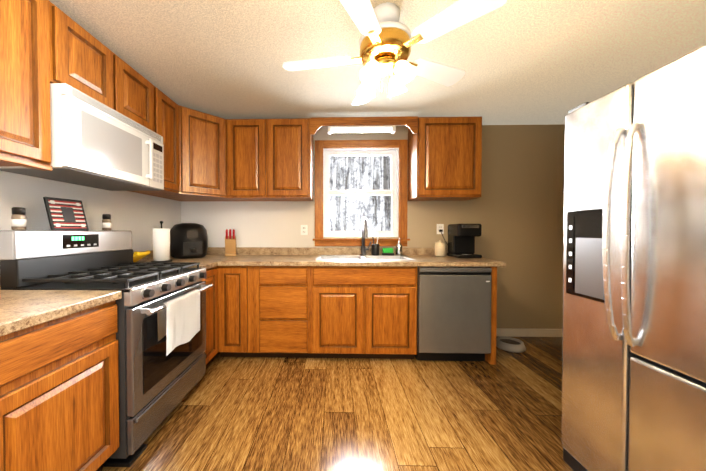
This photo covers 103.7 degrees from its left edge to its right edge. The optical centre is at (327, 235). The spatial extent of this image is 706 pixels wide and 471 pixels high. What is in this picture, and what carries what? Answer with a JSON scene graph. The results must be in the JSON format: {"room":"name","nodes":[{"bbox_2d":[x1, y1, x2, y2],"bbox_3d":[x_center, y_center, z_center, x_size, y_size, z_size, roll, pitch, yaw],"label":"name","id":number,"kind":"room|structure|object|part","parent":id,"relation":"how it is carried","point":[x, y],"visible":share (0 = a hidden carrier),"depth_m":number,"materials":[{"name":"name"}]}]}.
{"room":"kitchen","nodes":[
{"label":"kitchen","id":0,"kind":"room"},
{"bbox_2d":[0,171,180,251],"bbox_3d":[-1.664,-0.007,0.343,0.100,2.170,5.380,0,1,1],"label":"wall","id":1,"kind":"structure","parent":0,"point":[139,215],"depth_m":1.88,"materials":[{"name":"paint"}]},
{"bbox_2d":[0,0,59,170],"bbox_3d":[-1.421,-0.689,1.055,0.342,0.751,0.412,0,1,1],"label":"upper cabinet","id":2,"kind":"object","parent":1,"relation":"attached to","point":[44,44],"depth_m":1.16,"materials":[{"name":"brown wood"}]},
{"bbox_2d":[60,10,119,112],"bbox_3d":[-1.411,-0.890,1.438,0.342,0.362,0.357,0,1,1],"label":"upper cabinet","id":3,"kind":"object","parent":1,"relation":"attached to","point":[87,65],"depth_m":1.44,"materials":[{"name":"brown wood"}]},
{"bbox_2d":[0,83,163,190],"bbox_3d":[-1.358,-0.509,1.629,0.437,0.387,0.721,0,1,1],"label":"microwave","id":4,"kind":"object","parent":3,"relation":"attached to","point":[96,144],"visible":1,"depth_m":1.46,"materials":[{"name":"white plastic"}]},
{"bbox_2d":[120,58,159,134],"bbox_3d":[-1.402,-0.895,1.797,0.342,0.362,0.361,0,1,1],"label":"upper cabinet","id":5,"kind":"object","parent":1,"relation":"attached to","point":[139,99],"depth_m":1.81,"materials":[{"name":"brown wood"}]},
{"bbox_2d":[130,91,179,195],"bbox_3d":[-1.393,-0.715,2.147,0.342,0.733,0.315,0,1,1],"label":"upper cabinet","id":6,"kind":"object","parent":1,"relation":"attached to","point":[169,110],"depth_m":2.17,"materials":[{"name":"brown wood"}]},
{"bbox_2d":[156,106,235,200],"bbox_3d":[-1.248,-0.722,2.606,0.607,0.733,0.606,0,1,1],"label":"upper cabinet","id":7,"kind":"object","parent":1,"relation":"attached to","point":[203,136],"depth_m":2.44,"materials":[{"name":"brown wood"}]},
{"bbox_2d":[102,336,573,470],"bbox_3d":[0.391,1.125,0.307,4.210,0.092,5.380,0,1,1],"label":"floor","id":8,"kind":"structure","parent":0,"point":[294,414],"depth_m":1.62,"materials":[{"name":"laminate"}]},
{"bbox_2d":[0,301,118,470],"bbox_3d":[-1.272,0.682,0.729,0.657,0.781,1.052,0,1,1],"label":"base cabinet","id":9,"kind":"object","parent":8,"relation":"on","point":[59,394],"visible":0.98,"depth_m":0.98,"materials":[{"name":"brown wood"}]},
{"bbox_2d":[0,290,121,336],"bbox_3d":[-1.268,0.234,0.708,0.667,0.114,1.084,0,1,1],"label":"countertop","id":10,"kind":"structure","parent":9,"relation":"on","point":[21,309],"depth_m":1.03,"materials":[{"name":"stone"}]},
{"bbox_2d":[0,230,212,466],"bbox_3d":[-1.140,0.515,1.621,0.690,1.089,0.736,0,1,1],"label":"range","id":11,"kind":"object","parent":8,"relation":"on","point":[161,324],"visible":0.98,"depth_m":1.41,"materials":[{"name":"grey metal"}]},
{"bbox_2d":[11,207,26,229],"bbox_3d":[-1.454,-0.079,1.304,0.049,0.106,0.049,0,1,1],"label":"spice shaker","id":12,"kind":"object","parent":11,"relation":"on","point":[18,220],"visible":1,"depth_m":1.29,"materials":[{"name":"clear glass"}]},
{"bbox_2d":[43,197,88,229],"bbox_3d":[-1.457,-0.117,1.551,0.059,0.179,0.190,0,1,9],"label":"picture frame","id":13,"kind":"object","parent":11,"relation":"on","point":[65,214],"visible":0.98,"depth_m":1.53,"materials":[{"name":"black plastic"}]},
{"bbox_2d":[102,214,111,229],"bbox_3d":[-1.440,-0.086,1.808,0.049,0.106,0.049,0,1,1],"label":"spice shaker","id":14,"kind":"object","parent":11,"relation":"on","point":[106,222],"visible":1,"depth_m":1.79,"materials":[{"name":"clear glass"}]},
{"bbox_2d":[157,289,199,355],"bbox_3d":[-0.822,0.475,1.556,0.050,0.276,0.345,0,1,1],"label":"towel","id":15,"kind":"object","parent":11,"relation":"hanging from","point":[178,319],"depth_m":1.51,"materials":[{"name":"white fabric"}]},
{"bbox_2d":[202,266,217,363],"bbox_3d":[-1.227,0.647,2.463,0.657,0.800,0.933,0,1,1],"label":"base cabinet","id":16,"kind":"object","parent":8,"relation":"on","point":[211,351],"visible":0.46,"depth_m":2.18,"materials":[{"name":"brown wood"}]},
{"bbox_2d":[217,266,252,356],"bbox_3d":[-0.759,0.645,2.604,0.308,0.800,0.626,0,1,1],"label":"base cabinet","id":17,"kind":"object","parent":8,"relation":"on","point":[235,283],"depth_m":2.29,"materials":[{"name":"brown wood"}]},
{"bbox_2d":[253,266,316,357],"bbox_3d":[-0.358,0.645,2.593,0.495,0.800,0.626,0,1,1],"label":"base cabinet","id":18,"kind":"object","parent":8,"relation":"on","point":[284,297],"depth_m":2.28,"materials":[{"name":"brown wood"}]},
{"bbox_2d":[133,217,505,268],"bbox_3d":[-0.062,0.104,2.425,2.987,0.559,0.931,0,1,1],"label":"countertop","id":19,"kind":"structure","parent":18,"relation":"on","point":[307,256],"depth_m":2.51,"materials":[{"name":"stone"}]},
{"bbox_2d":[133,250,149,261],"bbox_3d":[-1.454,0.165,2.116,0.136,0.096,0.153,0,1,1],"label":"bananas","id":20,"kind":"object","parent":19,"relation":"on","point":[137,256],"visible":0.71,"depth_m":2.09,"materials":[{"name":"yellow food"}]},
{"bbox_2d":[151,221,172,261],"bbox_3d":[-1.332,0.048,2.226,0.150,0.328,0.150,0,1,1],"label":"paper towel","id":21,"kind":"object","parent":19,"relation":"on","point":[161,244],"visible":0.98,"depth_m":2.18,"materials":[{"name":"white paper"}]},
{"bbox_2d":[170,223,207,258],"bbox_3d":[-1.304,0.044,2.601,0.335,0.324,0.359,0,1,1],"label":"air fryer","id":22,"kind":"object","parent":19,"relation":"on","point":[188,240],"visible":0.98,"depth_m":2.48,"materials":[{"name":"black plastic"}]},
{"bbox_2d":[225,229,235,255],"bbox_3d":[-0.966,0.071,2.768,0.100,0.265,0.201,0,1,-17],"label":"knife block","id":23,"kind":"object","parent":19,"relation":"on","point":[230,245],"visible":1,"depth_m":2.71,"materials":[{"name":"brown wood"}]},
{"bbox_2d":[316,255,413,259],"bbox_3d":[0.330,0.292,2.587,0.844,0.179,0.464,0,1,1],"label":"sink basin","id":24,"kind":"object","parent":19,"relation":"in","point":[318,257],"depth_m":2.73,"materials":[{"name":"white ceramic"}]},
{"bbox_2d":[360,217,370,255],"bbox_3d":[0.385,0.011,2.676,0.114,0.380,0.254,0,1,1],"label":"faucet","id":25,"kind":"object","parent":19,"relation":"on","point":[364,221],"depth_m":2.75,"materials":[{"name":"silver metal"}]},
{"bbox_2d":[371,232,380,255],"bbox_3d":[0.489,0.081,2.774,0.088,0.234,0.079,0,1,1],"label":"brush holder","id":26,"kind":"object","parent":19,"relation":"on","point":[374,249],"visible":1,"depth_m":2.75,"materials":[{"name":"black plastic"}]},
{"bbox_2d":[381,248,393,254],"bbox_3d":[0.611,0.162,2.783,0.120,0.072,0.060,0,1,1],"label":"sponge caddy","id":27,"kind":"object","parent":19,"relation":"on","point":[387,251],"visible":0.96,"depth_m":2.76,"materials":[{"name":"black plastic"}]},
{"bbox_2d":[396,238,402,254],"bbox_3d":[0.725,0.112,2.777,0.066,0.173,0.079,0,1,1],"label":"soap dispenser","id":28,"kind":"object","parent":19,"relation":"on","point":[399,248],"visible":1,"depth_m":2.76,"materials":[{"name":"silver metal"}]},
{"bbox_2d":[435,240,444,255],"bbox_3d":[1.135,0.126,2.778,0.100,0.156,0.100,0,1,1],"label":"canister","id":29,"kind":"object","parent":19,"relation":"on","point":[439,248],"visible":1,"depth_m":2.74,"materials":[{"name":"beige ceramic"}]},
{"bbox_2d":[447,224,481,257],"bbox_3d":[1.304,0.048,2.638,0.215,0.316,0.260,0,1,1],"label":"coffee maker","id":30,"kind":"object","parent":19,"relation":"on","point":[461,240],"visible":1,"depth_m":2.63,"materials":[{"name":"black plastic"}]},
{"bbox_2d":[414,267,491,360],"bbox_3d":[1.042,0.649,2.541,0.580,0.792,0.626,0,1,1],"label":"dishwasher","id":31,"kind":"object","parent":8,"relation":"on","point":[453,313],"visible":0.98,"depth_m":2.23,"materials":[{"name":"grey metal"}]},
{"bbox_2d":[496,336,525,352],"bbox_3d":[1.705,1.011,2.582,0.250,0.065,0.250,0,1,1],"label":"pet bowl","id":32,"kind":"object","parent":8,"relation":"on","point":[510,344],"visible":0.98,"depth_m":2.53,"materials":[{"name":"beige ceramic"}]},
{"bbox_2d":[561,44,705,470],"bbox_3d":[1.476,0.250,0.835,0.869,1.642,0.920,0,1,1],"label":"refrigerator","id":33,"kind":"object","parent":8,"relation":"on","point":[634,340],"visible":1,"depth_m":0.97,"materials":[{"name":"grey metal"}]},
{"bbox_2d":[181,124,564,328],"bbox_3d":[0.459,-0.046,2.928,4.010,2.170,0.100,0,1,1],"label":"wall","id":34,"kind":"structure","parent":0,"point":[515,210],"depth_m":2.85,"materials":[{"name":"paint"}]},
{"bbox_2d":[226,119,273,200],"bbox_3d":[-0.750,-0.724,2.733,0.377,0.732,0.326,0,1,1],"label":"upper cabinet","id":35,"kind":"object","parent":34,"relation":"attached to","point":[246,138],"depth_m":2.57,"materials":[{"name":"brown wood"}]},
{"bbox_2d":[266,118,313,200],"bbox_3d":[-0.356,-0.724,2.723,0.413,0.732,0.326,0,1,1],"label":"upper cabinet","id":36,"kind":"object","parent":34,"relation":"attached to","point":[269,159],"depth_m":2.56,"materials":[{"name":"brown wood"}]},
{"bbox_2d":[328,125,395,134],"bbox_3d":[0.321,-0.999,2.597,0.630,0.071,0.075,0,1,1],"label":"light fixture","id":37,"kind":"object","parent":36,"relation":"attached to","point":[359,129],"visible":0.94,"depth_m":2.57,"materials":[{"name":"white plastic"}]},
{"bbox_2d":[301,225,307,234],"bbox_3d":[-0.241,-0.058,2.891,0.072,0.106,0.008,0,1,1],"label":"electrical outlet","id":38,"kind":"object","parent":34,"relation":"attached to","point":[304,229],"visible":1,"depth_m":2.89,"materials":[{"name":"white plastic"}]},
{"bbox_2d":[313,140,409,245],"bbox_3d":[0.351,-0.437,2.900,0.996,1.097,0.150,0,1,1],"label":"window","id":39,"kind":"structure","parent":34,"relation":"in","point":[400,147],"depth_m":2.87,"materials":[{"name":"brown wood"}]},
{"bbox_3d":[0.351,-0.446,2.919,0.754,0.897,0.072,0,1,1],"label":"window sash","id":40,"kind":"part","parent":39,"relation":"part of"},
{"bbox_2d":[437,224,443,233],"bbox_3d":[1.168,-0.067,2.854,0.072,0.106,0.008,0,1,1],"label":"electrical outlet","id":41,"kind":"object","parent":34,"relation":"attached to","point":[440,226],"visible":0.88,"depth_m":2.85,"materials":[{"name":"white plastic"}]},
{"bbox_2d":[408,116,481,200],"bbox_3d":[1.125,-0.723,2.684,0.590,0.732,0.326,0,1,1],"label":"upper cabinet","id":42,"kind":"object","parent":34,"relation":"attached to","point":[445,153],"depth_m":2.52,"materials":[{"name":"brown wood"}]},
{"bbox_2d":[496,328,562,336],"bbox_3d":[1.937,1.000,2.848,1.050,0.082,0.015,0,1,1],"label":"baseboard","id":43,"kind":"structure","parent":34,"relation":"attached to","point":[513,332],"depth_m":2.84,"materials":[{"name":"beige paint"}]},
{"bbox_2d":[49,0,705,126],"bbox_3d":[0.391,-1.136,0.272,4.210,0.092,5.380,0,1,1],"label":"ceiling","id":44,"kind":"structure","parent":0,"point":[536,62],"depth_m":1.67,"materials":[{"name":"white paint"}]},
{"bbox_2d":[282,0,506,104],"bbox_3d":[0.270,-0.892,1.412,1.017,0.431,1.015,0,1,1],"label":"ceiling fan","id":45,"kind":"object","parent":44,"relation":"hanging from","point":[387,41],"visible":1,"depth_m":1.30,"materials":[{"name":"white plastic"}]},
{"label":"outside","id":46,"kind":"structure","parent":0,"visible":0},
{"bbox_2d":[329,156,390,230],"bbox_3d":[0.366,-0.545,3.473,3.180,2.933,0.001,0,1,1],"label":"window pane","id":47,"kind":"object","parent":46,"point":[348,212],"depth_m":3.47,"materials":[{"name":"clear glass"}]}
]}

